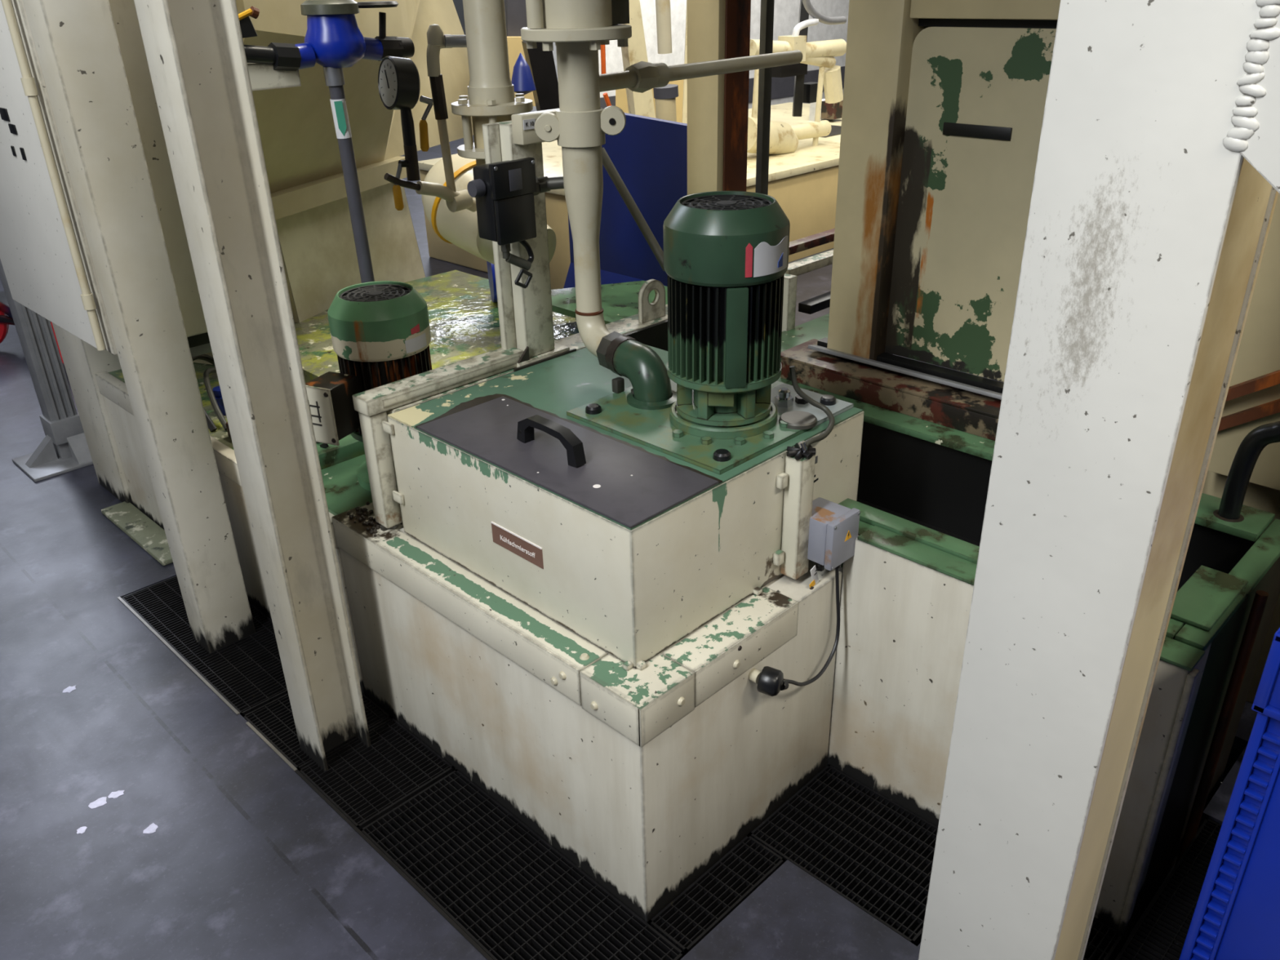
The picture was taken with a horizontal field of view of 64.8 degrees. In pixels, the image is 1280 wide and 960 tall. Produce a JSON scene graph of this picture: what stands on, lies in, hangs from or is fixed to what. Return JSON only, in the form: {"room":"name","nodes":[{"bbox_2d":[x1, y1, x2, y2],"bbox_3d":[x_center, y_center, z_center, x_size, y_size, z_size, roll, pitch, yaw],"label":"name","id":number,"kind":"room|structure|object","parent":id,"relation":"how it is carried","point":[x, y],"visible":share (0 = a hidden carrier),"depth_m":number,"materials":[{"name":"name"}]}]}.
{"room":"factory floor","nodes":[
{"label":"factory floor","id":0,"kind":"room"},
{"bbox_2d":[453,0,466,35],"bbox_3d":[-6.409,-5.967,10.242,0.200,5.000,18.000,23,35,39],"label":"wall","id":1,"kind":"structure","parent":0,"point":[458,4],"depth_m":14.16,"materials":[{"name":"paint"}]},
{"bbox_2d":[0,135,1257,959],"bbox_3d":[-0.017,-1.000,5.738,18.000,0.140,18.000,23,35,39],"label":"floor","id":2,"kind":"structure","parent":0,"point":[244,860],"depth_m":2.19,"materials":[{"name":"paint"}]},
{"bbox_2d":[0,291,63,364],"bbox_3d":[-2.885,-0.719,4.781,1.022,0.340,0.620,23,35,39],"label":"trolley","id":3,"kind":"object","parent":2,"relation":"on","point":[5,320],"visible":0.06,"depth_m":4.89,"materials":[{"name":"red paint"}]},
{"bbox_2d":[0,258,93,481],"bbox_3d":[-2.199,-0.663,3.561,0.260,1.300,0.310,23,35,39],"label":"aluminium leg","id":4,"kind":"object","parent":2,"relation":"on","point":[64,448],"visible":0.71,"depth_m":3.73,"materials":[{"name":"silver metal"}]},
{"bbox_2d":[62,684,75,693],"bbox_3d":[-1.457,0.535,2.580,0.031,0.001,0.029,-7,27,-11],"label":"dried spill","id":5,"kind":"object","parent":2,"relation":"on","point":[68,689],"visible":1,"depth_m":2.58,"materials":[{"name":"white paint"}]},
{"bbox_2d":[76,826,87,834],"bbox_3d":[-1.189,0.745,2.147,0.019,0.001,0.021,-3,27,-3],"label":"dried spill","id":6,"kind":"object","parent":2,"relation":"on","point":[81,830],"visible":1,"depth_m":2.15,"materials":[{"name":"white paint"}]},
{"bbox_2d":[88,796,106,808],"bbox_3d":[-1.189,0.710,2.217,0.028,0.001,0.039,23,35,39],"label":"dried spill","id":7,"kind":"object","parent":2,"relation":"on","point":[102,801],"visible":1,"depth_m":2.22,"materials":[{"name":"white paint"}]},
{"bbox_2d":[107,790,124,798],"bbox_3d":[-1.163,0.698,2.240,0.033,0.001,0.023,-9,27,-14],"label":"dried spill","id":8,"kind":"object","parent":2,"relation":"on","point":[113,794],"visible":1,"depth_m":2.24,"materials":[{"name":"white paint"}]},
{"bbox_2d":[52,322,212,504],"bbox_3d":[-1.529,-0.764,3.059,0.890,1.900,0.375,23,35,39],"label":"tall cabinet","id":9,"kind":"object","parent":2,"relation":"on","point":[82,361],"visible":0.05,"depth_m":3.37,"materials":[{"name":"beige metal"}]},
{"bbox_2d":[0,0,207,355],"bbox_3d":[-1.427,-1.080,2.442,0.730,1.388,0.379,23,35,39],"label":"upper cabinet","id":10,"kind":"object","parent":9,"relation":"attached to","point":[46,258],"visible":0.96,"depth_m":2.36,"materials":[{"name":"white metal"}]},
{"bbox_2d":[0,107,9,121],"bbox_3d":[-1.475,-0.848,2.341,0.050,0.028,0.004,23,35,39],"label":"switch","id":11,"kind":"object","parent":10,"relation":"attached to","point":[4,112],"depth_m":2.33,"materials":[{"name":"black plastic"}]},
{"bbox_2d":[8,123,17,134],"bbox_3d":[-1.449,-0.811,2.332,0.040,0.022,0.004,23,35,39],"label":"switch","id":12,"kind":"object","parent":10,"relation":"attached to","point":[12,126],"depth_m":2.32,"materials":[{"name":"black plastic"}]},
{"bbox_2d":[10,145,16,156],"bbox_3d":[-1.480,-0.777,2.384,0.014,0.024,0.004,23,35,39],"label":"switch","id":13,"kind":"object","parent":10,"relation":"attached to","point":[13,148],"depth_m":2.38,"materials":[{"name":"black plastic"}]},
{"bbox_2d":[19,147,26,160],"bbox_3d":[-1.430,-0.756,2.340,0.018,0.028,0.004,23,35,39],"label":"switch","id":14,"kind":"object","parent":10,"relation":"attached to","point":[23,150],"depth_m":2.33,"materials":[{"name":"black plastic"}]},
{"bbox_2d":[101,501,173,565],"bbox_3d":[-1.621,0.168,3.302,0.510,0.017,0.091,23,35,39],"label":"plate","id":15,"kind":"object","parent":2,"relation":"on","point":[131,521],"visible":0.76,"depth_m":3.30,"materials":[{"name":"paint"}]},
{"bbox_2d":[142,822,158,833],"bbox_3d":[-1.040,0.743,2.144,0.029,0.001,0.030,23,35,39],"label":"dried spill","id":16,"kind":"object","parent":2,"relation":"on","point":[153,827],"visible":1,"depth_m":2.15,"materials":[{"name":"white paint"}]},
{"bbox_2d":[117,596,239,715],"bbox_3d":[-1.257,0.473,2.725,0.765,0.034,0.007,23,35,39],"label":"trim","id":17,"kind":"structure","parent":2,"relation":"attached to","point":[230,706],"depth_m":2.68,"materials":[{"name":"metal"}]},
{"bbox_2d":[121,575,288,715],"bbox_3d":[-1.165,0.432,2.808,0.765,0.030,0.250,23,35,39],"label":"floor grating","id":18,"kind":"object","parent":2,"relation":"on","point":[247,672],"depth_m":2.72,"materials":[{"name":"metal"}]},
{"bbox_2d":[133,0,371,771],"bbox_3d":[-0.740,-0.374,1.871,0.118,2.470,0.120,23,35,39],"label":"steel post","id":19,"kind":"object","parent":2,"relation":"on","point":[195,53],"visible":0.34,"depth_m":1.91,"materials":[{"name":"white metal"}]},
{"bbox_2d":[245,721,297,771],"bbox_3d":[-0.867,0.638,2.377,0.240,0.033,0.007,23,35,39],"label":"trim","id":20,"kind":"structure","parent":2,"relation":"attached to","point":[266,741],"depth_m":2.37,"materials":[{"name":"metal"}]},
{"bbox_2d":[242,693,391,770],"bbox_3d":[-0.790,0.591,2.473,0.270,0.030,0.250,23,35,39],"label":"floor grating","id":21,"kind":"structure","parent":2,"relation":"on","point":[274,720],"depth_m":2.45,"materials":[{"name":"metal"}]},
{"bbox_2d":[94,270,578,695],"bbox_3d":[-0.744,-0.111,3.347,1.475,0.680,1.385,23,35,39],"label":"tank","id":22,"kind":"object","parent":2,"relation":"on","point":[464,316],"visible":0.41,"depth_m":3.25,"materials":[{"name":"paint"}]},
{"bbox_2d":[191,353,226,431],"bbox_3d":[-1.281,-0.296,2.986,0.116,0.147,0.500,-10,28,-16],"label":"bundle","id":23,"kind":"object","parent":22,"relation":"on","point":[211,427],"visible":0.43,"depth_m":2.87,"materials":[{"name":"black rubber"}]},
{"bbox_2d":[212,386,231,437],"bbox_3d":[-1.140,-0.187,2.839,0.310,0.073,0.110,23,35,39],"label":"block","id":24,"kind":"object","parent":22,"relation":"on","point":[216,390],"visible":0.1,"depth_m":2.91,"materials":[{"name":"metal"}]},
{"bbox_2d":[192,0,473,364],"bbox_3d":[-0.979,-1.301,3.729,0.740,1.263,2.071,8,28,19],"label":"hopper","id":25,"kind":"object","parent":22,"relation":"on","point":[300,141],"visible":0.26,"depth_m":3.46,"materials":[{"name":"paint"}]},
{"bbox_2d":[315,441,328,448],"bbox_3d":[-1.043,-0.425,2.812,0.023,0.445,0.845,-18,31,-29],"label":"chain","id":26,"kind":"object","parent":25,"relation":"hanging from","point":[323,445],"visible":0.04,"depth_m":2.59,"materials":[{"name":"black metal"}]},
{"bbox_2d":[315,433,364,469],"bbox_3d":[-0.877,-0.107,2.699,0.290,0.043,0.310,23,35,39],"label":"pipe manifold","id":27,"kind":"object","parent":22,"relation":"on","point":[348,448],"visible":0.03,"depth_m":2.61,"materials":[{"name":"green metal"}]},
{"bbox_2d":[305,280,431,515],"bbox_3d":[-0.655,-0.205,2.394,0.315,0.481,0.358,23,35,39],"label":"pump","id":28,"kind":"object","parent":22,"relation":"on","point":[380,335],"visible":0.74,"depth_m":2.28,"materials":[{"name":"paint"}]},
{"bbox_2d":[338,284,411,302],"bbox_3d":[-0.606,-0.425,2.312,0.164,0.009,0.164,23,35,39],"label":"fan grille","id":29,"kind":"object","parent":28,"relation":"attached to","point":[357,292],"depth_m":2.32,"materials":[{"name":"grey metal"}]},
{"bbox_2d":[421,153,555,262],"bbox_3d":[-0.467,-0.716,3.150,0.467,0.566,0.292,23,35,39],"label":"duct","id":30,"kind":"object","parent":22,"relation":"on","point":[459,228],"visible":0.32,"depth_m":3.04,"materials":[{"name":"paint"}]},
{"bbox_2d":[486,261,497,302],"bbox_3d":[-0.460,-0.739,3.616,0.153,0.190,0.190,-7,27,-12],"label":"drum","id":31,"kind":"object","parent":22,"relation":"on","point":[491,267],"visible":0.23,"depth_m":3.56,"materials":[{"name":"plastic"}]},
{"bbox_2d":[551,280,667,324],"bbox_3d":[-0.034,-0.518,3.226,0.695,0.115,0.390,23,35,39],"label":"ledge","id":32,"kind":"object","parent":22,"relation":"on","point":[620,300],"visible":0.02,"depth_m":3.21,"materials":[{"name":"paint"}]},
{"bbox_2d":[298,717,454,829],"bbox_3d":[-0.600,0.670,2.304,0.252,0.030,0.250,23,35,39],"label":"floor grating","id":33,"kind":"structure","parent":2,"relation":"on","point":[365,784],"depth_m":2.29,"materials":[{"name":"metal"}]},
{"bbox_2d":[294,769,493,959],"bbox_3d":[-0.440,0.818,1.996,0.960,0.032,0.007,23,35,39],"label":"trim","id":34,"kind":"structure","parent":2,"relation":"attached to","point":[331,805],"depth_m":2.03,"materials":[{"name":"black metal"}]},
{"bbox_2d":[360,768,684,959],"bbox_3d":[-0.255,0.816,1.996,0.698,0.030,0.250,23,35,39],"label":"floor grating","id":35,"kind":"structure","parent":2,"relation":"on","point":[511,891],"depth_m":2.01,"materials":[{"name":"metal"}]},
{"bbox_2d":[504,0,559,111],"bbox_3d":[-0.449,-1.724,4.154,0.245,0.497,0.978,-6,27,-9],"label":"machine","id":36,"kind":"object","parent":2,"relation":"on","point":[532,72],"visible":0.75,"depth_m":4.11,"materials":[{"name":"black metal"}]},
{"bbox_2d":[332,502,842,924],"bbox_3d":[-0.137,0.415,2.313,1.008,0.636,0.601,23,35,39],"label":"tank","id":37,"kind":"object","parent":2,"relation":"on","point":[644,780],"visible":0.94,"depth_m":1.98,"materials":[{"name":"metal"}]},
{"bbox_2d":[346,501,403,537],"bbox_3d":[-0.608,0.087,2.286,0.151,0.012,0.079,23,35,39],"label":"debris","id":38,"kind":"object","parent":37,"relation":"on","point":[373,531],"visible":0.75,"depth_m":2.28,"materials":[{"name":"black"}]},
{"bbox_2d":[352,347,524,530],"bbox_3d":[-0.434,-0.100,2.304,0.060,0.314,0.421,23,35,39],"label":"duct","id":39,"kind":"object","parent":37,"relation":"on","point":[371,405],"visible":0.98,"depth_m":2.19,"materials":[{"name":"metal"}]},
{"bbox_2d":[382,344,864,671],"bbox_3d":[-0.035,-0.012,2.148,0.750,0.281,0.695,23,35,39],"label":"housing","id":40,"kind":"object","parent":37,"relation":"on","point":[633,593],"visible":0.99,"depth_m":1.90,"materials":[{"name":"paint"}]},
{"bbox_2d":[386,279,667,457],"bbox_3d":[-0.152,-0.335,2.519,0.104,0.234,1.128,23,35,39],"label":"bracket","id":41,"kind":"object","parent":40,"relation":"on","point":[649,326],"depth_m":2.62,"materials":[{"name":"metal"}]},
{"bbox_2d":[451,0,533,264],"bbox_3d":[-0.357,-1.106,2.369,0.184,1.324,0.536,-4,27,-4],"label":"pipe","id":42,"kind":"object","parent":41,"relation":"attached to","point":[491,90],"visible":0.52,"depth_m":2.23,"materials":[{"name":"metal"}]},
{"bbox_2d":[244,0,414,90],"bbox_3d":[-0.733,-0.985,2.275,0.148,0.174,0.488,23,35,39],"label":"valve","id":43,"kind":"object","parent":42,"relation":"attached to","point":[333,38],"depth_m":2.24,"materials":[{"name":"blue metal"}]},
{"bbox_2d":[238,5,259,38],"bbox_3d":[-0.852,-0.987,2.175,0.059,0.062,0.083,-15,30,-26],"label":"handle","id":44,"kind":"object","parent":43,"relation":"attached to","point":[247,29],"visible":0.81,"depth_m":2.15,"materials":[{"name":"black plastic"}]},
{"bbox_2d":[239,16,257,38],"bbox_3d":[-0.853,-0.979,2.181,0.043,0.042,0.089,-10,28,-16],"label":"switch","id":45,"kind":"object","parent":44,"relation":"attached to","point":[247,29],"depth_m":2.16,"materials":[{"name":"black plastic"}]},
{"bbox_2d":[323,66,374,283],"bbox_3d":[-0.692,-0.604,2.490,0.043,0.776,0.054,23,35,39],"label":"drain pipe","id":46,"kind":"object","parent":43,"relation":"attached to","point":[334,77],"visible":0.66,"depth_m":2.41,"materials":[{"name":"metal"}]},
{"bbox_2d":[361,36,382,60],"bbox_3d":[-0.632,-1.011,2.366,0.047,0.056,0.065,23,35,39],"label":"outlet","id":47,"kind":"object","parent":43,"relation":"attached to","point":[374,46],"depth_m":2.35,"materials":[{"name":"blue metal"}]},
{"bbox_2d":[415,24,476,212],"bbox_3d":[-0.455,-0.823,2.335,0.176,0.422,0.074,-15,29,-25],"label":"pipe","id":48,"kind":"object","parent":42,"relation":"attached to","point":[455,201],"visible":0.98,"depth_m":2.31,"materials":[{"name":"metal"}]},
{"bbox_2d":[377,56,420,210],"bbox_3d":[-0.540,-0.774,2.263,0.098,0.327,0.110,-18,31,-29],"label":"pressure gauge","id":49,"kind":"object","parent":48,"relation":"attached to","point":[398,77],"visible":1,"depth_m":2.23,"materials":[{"name":"black metal"}]},
{"bbox_2d":[482,108,576,371],"bbox_3d":[-0.253,-0.539,2.284,0.117,0.556,0.190,23,35,39],"label":"post","id":50,"kind":"object","parent":41,"relation":"on","point":[525,314],"visible":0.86,"depth_m":2.30,"materials":[{"name":"metal"}]},
{"bbox_2d":[466,157,536,288],"bbox_3d":[-0.289,-0.540,2.145,0.083,0.272,0.132,23,35,39],"label":"switch box","id":51,"kind":"object","parent":50,"relation":"attached to","point":[503,191],"visible":1,"depth_m":2.10,"materials":[{"name":"black plastic"}]},
{"bbox_2d":[415,393,722,528],"bbox_3d":[-0.166,-0.086,1.917,0.653,0.064,0.235,23,35,39],"label":"lid","id":52,"kind":"object","parent":40,"relation":"on","point":[629,485],"visible":1,"depth_m":1.87,"materials":[{"name":"grey metal"}]},
{"bbox_2d":[592,484,600,488],"bbox_3d":[-0.076,0.011,1.779,0.014,0.001,0.014,23,35,39],"label":"light","id":53,"kind":"object","parent":52,"relation":"on","point":[594,486],"depth_m":1.78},
{"bbox_2d":[566,191,853,474],"bbox_3d":[0.132,-0.341,1.994,0.457,0.438,0.423,23,35,39],"label":"pump","id":54,"kind":"object","parent":40,"relation":"on","point":[719,403],"visible":1,"depth_m":1.89,"materials":[{"name":"green paint"}]},
{"bbox_2d":[520,0,802,369],"bbox_3d":[0.118,-0.921,2.239,0.258,1.184,0.874,23,35,39],"label":"riser pipe","id":55,"kind":"object","parent":54,"relation":"attached to","point":[578,28],"visible":0.97,"depth_m":2.07,"materials":[{"name":"paint"}]},
{"bbox_2d":[533,176,564,195],"bbox_3d":[-0.191,-0.634,2.170,0.116,0.043,0.047,1,27,4],"label":"pipe nipple","id":56,"kind":"object","parent":55,"relation":"attached to","point":[545,184],"visible":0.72,"depth_m":2.16,"materials":[{"name":"grey metal"}]},
{"bbox_2d":[680,194,772,210],"bbox_3d":[0.158,-0.504,1.845,0.170,0.009,0.170,23,35,39],"label":"fan grille","id":57,"kind":"object","parent":54,"relation":"attached to","point":[691,202],"depth_m":1.86,"materials":[{"name":"black metal"}]},
{"bbox_2d":[777,253,782,267],"bbox_3d":[0.253,-0.396,1.817,0.001,0.024,0.015,18,33,34],"label":"print","id":58,"kind":"object","parent":54,"relation":"attached to","point":[780,255],"depth_m":1.82},
{"bbox_2d":[789,365,835,447],"bbox_3d":[0.341,-0.138,1.949,0.089,0.123,0.157,-2,27,-1],"label":"cable","id":59,"kind":"object","parent":54,"relation":"attached to","point":[792,368],"visible":0.97,"depth_m":1.99,"materials":[{"name":"rubber"}]},
{"bbox_2d":[748,668,761,684],"bbox_3d":[0.220,0.372,1.912,0.018,0.024,0.024,23,35,39],"label":"socket","id":60,"kind":"object","parent":37,"relation":"attached to","point":[753,673],"depth_m":1.91,"materials":[{"name":"paint"}]},
{"bbox_2d":[756,666,788,696],"bbox_3d":[0.253,0.381,1.902,0.054,0.053,0.051,11,29,23],"label":"sensor","id":61,"kind":"object","parent":37,"relation":"attached to","point":[771,682],"visible":1,"depth_m":1.89,"materials":[{"name":"black plastic"}]},
{"bbox_2d":[780,440,816,579],"bbox_3d":[0.307,0.059,1.964,0.055,0.304,0.057,23,35,39],"label":"duct","id":62,"kind":"object","parent":37,"relation":"on","point":[800,460],"visible":0.99,"depth_m":1.95,"materials":[{"name":"metal"}]},
{"bbox_2d":[807,497,860,571],"bbox_3d":[0.370,0.114,2.014,0.099,0.123,0.092,23,35,39],"label":"junction box","id":63,"kind":"object","parent":37,"relation":"on","point":[833,528],"visible":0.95,"depth_m":1.98,"materials":[{"name":"metal"}]},
{"bbox_2d":[783,568,839,686],"bbox_3d":[0.343,0.310,1.985,0.026,0.215,0.219,17,32,32],"label":"cable","id":64,"kind":"object","parent":63,"relation":"hanging from","point":[837,570],"visible":0.91,"depth_m":2.05,"materials":[{"name":"rubber"}]},
{"bbox_2d":[808,564,820,589],"bbox_3d":[0.344,0.204,2.003,0.011,0.081,0.060,16,31,31],"label":"tag","id":65,"kind":"object","parent":63,"relation":"hanging from","point":[813,571],"visible":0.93,"depth_m":2.00,"materials":[{"name":"paper"}]},
{"bbox_2d":[563,112,687,288],"bbox_3d":[-0.096,-0.639,3.504,0.841,1.175,0.427,23,35,39],"label":"panel","id":66,"kind":"object","parent":2,"relation":"on","point":[645,165],"visible":0.35,"depth_m":3.48,"materials":[{"name":"paint"}]},
{"bbox_2d":[417,102,841,289],"bbox_3d":[0.664,-2.039,6.955,2.000,0.600,3.820,23,35,39],"label":"bed","id":67,"kind":"object","parent":2,"relation":"on","point":[803,182],"visible":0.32,"depth_m":6.02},
{"bbox_2d":[600,44,611,106],"bbox_3d":[-0.166,-2.115,5.044,0.024,0.571,0.075,23,35,39],"label":"rail","id":68,"kind":"object","parent":67,"relation":"on","point":[602,46],"visible":0.4,"depth_m":5.04,"materials":[{"name":"metal"}]},
{"bbox_2d":[615,0,687,124],"bbox_3d":[0.092,-2.227,5.530,0.505,0.813,1.598,4,27,11],"label":"frame","id":69,"kind":"object","parent":67,"relation":"on","point":[668,102],"visible":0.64,"depth_m":5.02,"materials":[{"name":"paint"}]},
{"bbox_2d":[771,0,817,116],"bbox_3d":[1.046,-2.795,6.712,0.100,0.719,0.462,23,35,39],"label":"post","id":70,"kind":"object","parent":67,"relation":"on","point":[803,92],"visible":0.65,"depth_m":6.76,"materials":[{"name":"metal"}]},
{"bbox_2d":[746,35,846,155],"bbox_3d":[0.941,-2.347,6.175,0.200,0.688,0.984,23,35,39],"label":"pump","id":71,"kind":"object","parent":67,"relation":"on","point":[784,137],"visible":0.7,"depth_m":6.14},
{"bbox_2d":[791,0,846,35],"bbox_3d":[1.090,-2.821,6.118,0.044,0.252,0.516,23,35,39],"label":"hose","id":72,"kind":"object","parent":71,"relation":"on","point":[817,17],"visible":0.9,"depth_m":6.06,"materials":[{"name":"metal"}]},
{"bbox_2d":[812,66,825,146],"bbox_3d":[1.124,-2.335,6.387,0.060,0.569,0.084,23,35,39],"label":"stand","id":73,"kind":"object","parent":67,"relation":"on","point":[821,70],"visible":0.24,"depth_m":6.35,"materials":[{"name":"beige paint"}]},
{"bbox_2d":[808,98,843,137],"bbox_3d":[1.330,-2.579,7.211,0.600,0.176,0.864,23,35,39],"label":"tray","id":74,"kind":"object","parent":67,"relation":"on","point":[828,111],"visible":0.33,"depth_m":7.43,"materials":[{"name":"metal"}]},
{"bbox_2d":[821,124,841,137],"bbox_3d":[1.311,-2.413,7.032,0.300,0.040,0.500,23,35,39],"label":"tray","id":75,"kind":"object","parent":74,"relation":"on","point":[836,130],"depth_m":7.00,"materials":[{"name":"grey metal"}]},
{"bbox_2d":[528,0,848,112],"bbox_3d":[0.540,-3.809,9.271,1.020,1.700,3.900,23,35,39],"label":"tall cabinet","id":76,"kind":"object","parent":2,"relation":"on","point":[786,12],"visible":0.02,"depth_m":9.09,"materials":[{"name":"white metal"}]},
{"bbox_2d":[648,835,784,955],"bbox_3d":[0.155,0.814,1.980,0.095,0.030,0.296,23,35,39],"label":"floor grating","id":77,"kind":"structure","parent":2,"relation":"on","point":[706,902],"depth_m":1.97,"materials":[{"name":"metal"}]},
{"bbox_2d":[687,0,751,195],"bbox_3d":[0.241,-1.073,3.142,0.130,2.300,0.140,23,35,39],"label":"column","id":78,"kind":"structure","parent":2,"relation":"on","point":[717,105],"depth_m":3.05,"materials":[{"name":"metal"}]},
{"bbox_2d":[755,0,774,195],"bbox_3d":[0.414,-1.195,3.377,0.025,2.300,0.040,23,35,39],"label":"column","id":79,"kind":"structure","parent":2,"relation":"on","point":[766,17],"depth_m":3.34,"materials":[{"name":"metal"}]},
{"bbox_2d":[749,764,937,946],"bbox_3d":[0.464,0.760,2.073,0.385,0.030,0.283,23,35,39],"label":"floor grating","id":80,"kind":"structure","parent":2,"relation":"on","point":[868,848],"depth_m":2.08,"materials":[{"name":"metal"}]},
{"bbox_2d":[777,337,1279,959],"bbox_3d":[0.597,0.222,2.458,1.572,0.820,0.744,23,35,39],"label":"tank","id":81,"kind":"object","parent":2,"relation":"on","point":[929,433],"visible":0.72,"depth_m":2.03,"materials":[{"name":"paint"}]},
{"bbox_2d":[780,228,835,362],"bbox_3d":[0.862,-0.753,3.477,0.730,0.200,1.780,23,35,39],"label":"rail","id":82,"kind":"object","parent":81,"relation":"on","point":[817,328],"visible":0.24,"depth_m":3.22,"materials":[{"name":"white metal"}]},
{"bbox_2d":[826,0,1060,382],"bbox_3d":[0.950,-0.927,2.057,1.145,1.623,0.170,23,35,39],"label":"guard","id":83,"kind":"object","parent":81,"relation":"on","point":[944,103],"visible":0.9,"depth_m":2.38,"materials":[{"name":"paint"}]},
{"bbox_2d":[1213,421,1279,522],"bbox_3d":[1.465,0.098,1.698,0.900,0.236,0.070,23,35,39],"label":"grab rail","id":84,"kind":"object","parent":81,"relation":"attached to","point":[1247,454],"visible":1,"depth_m":1.95,"materials":[{"name":"black metal"}]},
{"bbox_2d":[918,0,1279,959],"bbox_3d":[0.635,-0.104,1.127,0.398,2.350,0.174,23,35,39],"label":"steel post","id":85,"kind":"object","parent":2,"relation":"on","point":[1156,188],"visible":1,"depth_m":1.16,"materials":[{"name":"paint"}]},
{"bbox_2d":[1083,917,1124,959],"bbox_3d":[0.717,0.851,1.876,0.260,0.030,0.236,23,35,39],"label":"floor grating","id":86,"kind":"structure","parent":2,"relation":"on","point":[1101,930],"depth_m":1.86,"materials":[{"name":"metal"}]},
{"bbox_2d":[1115,817,1221,959],"bbox_3d":[1.144,0.904,1.750,0.520,0.030,0.641,23,35,39],"label":"floor grating","id":87,"kind":"structure","parent":2,"relation":"on","point":[1161,933],"depth_m":1.92,"materials":[{"name":"metal"}]},
{"bbox_2d":[1178,626,1279,959],"bbox_3d":[1.257,0.562,1.508,0.597,0.790,0.520,23,35,39],"label":"plastic crate","id":88,"kind":"object","parent":2,"relation":"on","point":[1236,916],"visible":1,"depth_m":1.51,"materials":[{"name":"blue plastic"}]},
{"bbox_2d":[1202,192,1279,703],"bbox_3d":[1.611,-0.314,1.667,1.300,2.200,0.300,23,35,39],"label":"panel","id":89,"kind":"object","parent":2,"relation":"on","point":[1259,351],"visible":0.02,"depth_m":2.10,"materials":[{"name":"metal"}]},
{"bbox_2d":[1217,369,1279,431],"bbox_3d":[1.301,-0.184,2.026,0.310,0.276,0.060,23,35,39],"label":"brace","id":90,"kind":"object","parent":89,"relation":"attached to","point":[1272,379],"visible":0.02,"depth_m":2.07,"materials":[{"name":"metal"}]},
{"bbox_2d":[386,648,1222,947],"bbox_3d":[0.127,0.687,2.535,3.115,0.019,1.555,23,35,39],"label":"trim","id":91,"kind":"structure","parent":0,"point":[1173,867],"depth_m":2.10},
{"bbox_2d":[22,0,255,653],"bbox_3d":[-1.173,-0.573,2.289,0.110,2.470,0.133,23,35,39],"label":"steel post","id":92,"kind":"object","parent":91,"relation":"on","point":[76,42],"visible":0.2,"depth_m":2.32,"materials":[{"name":"beige metal"}]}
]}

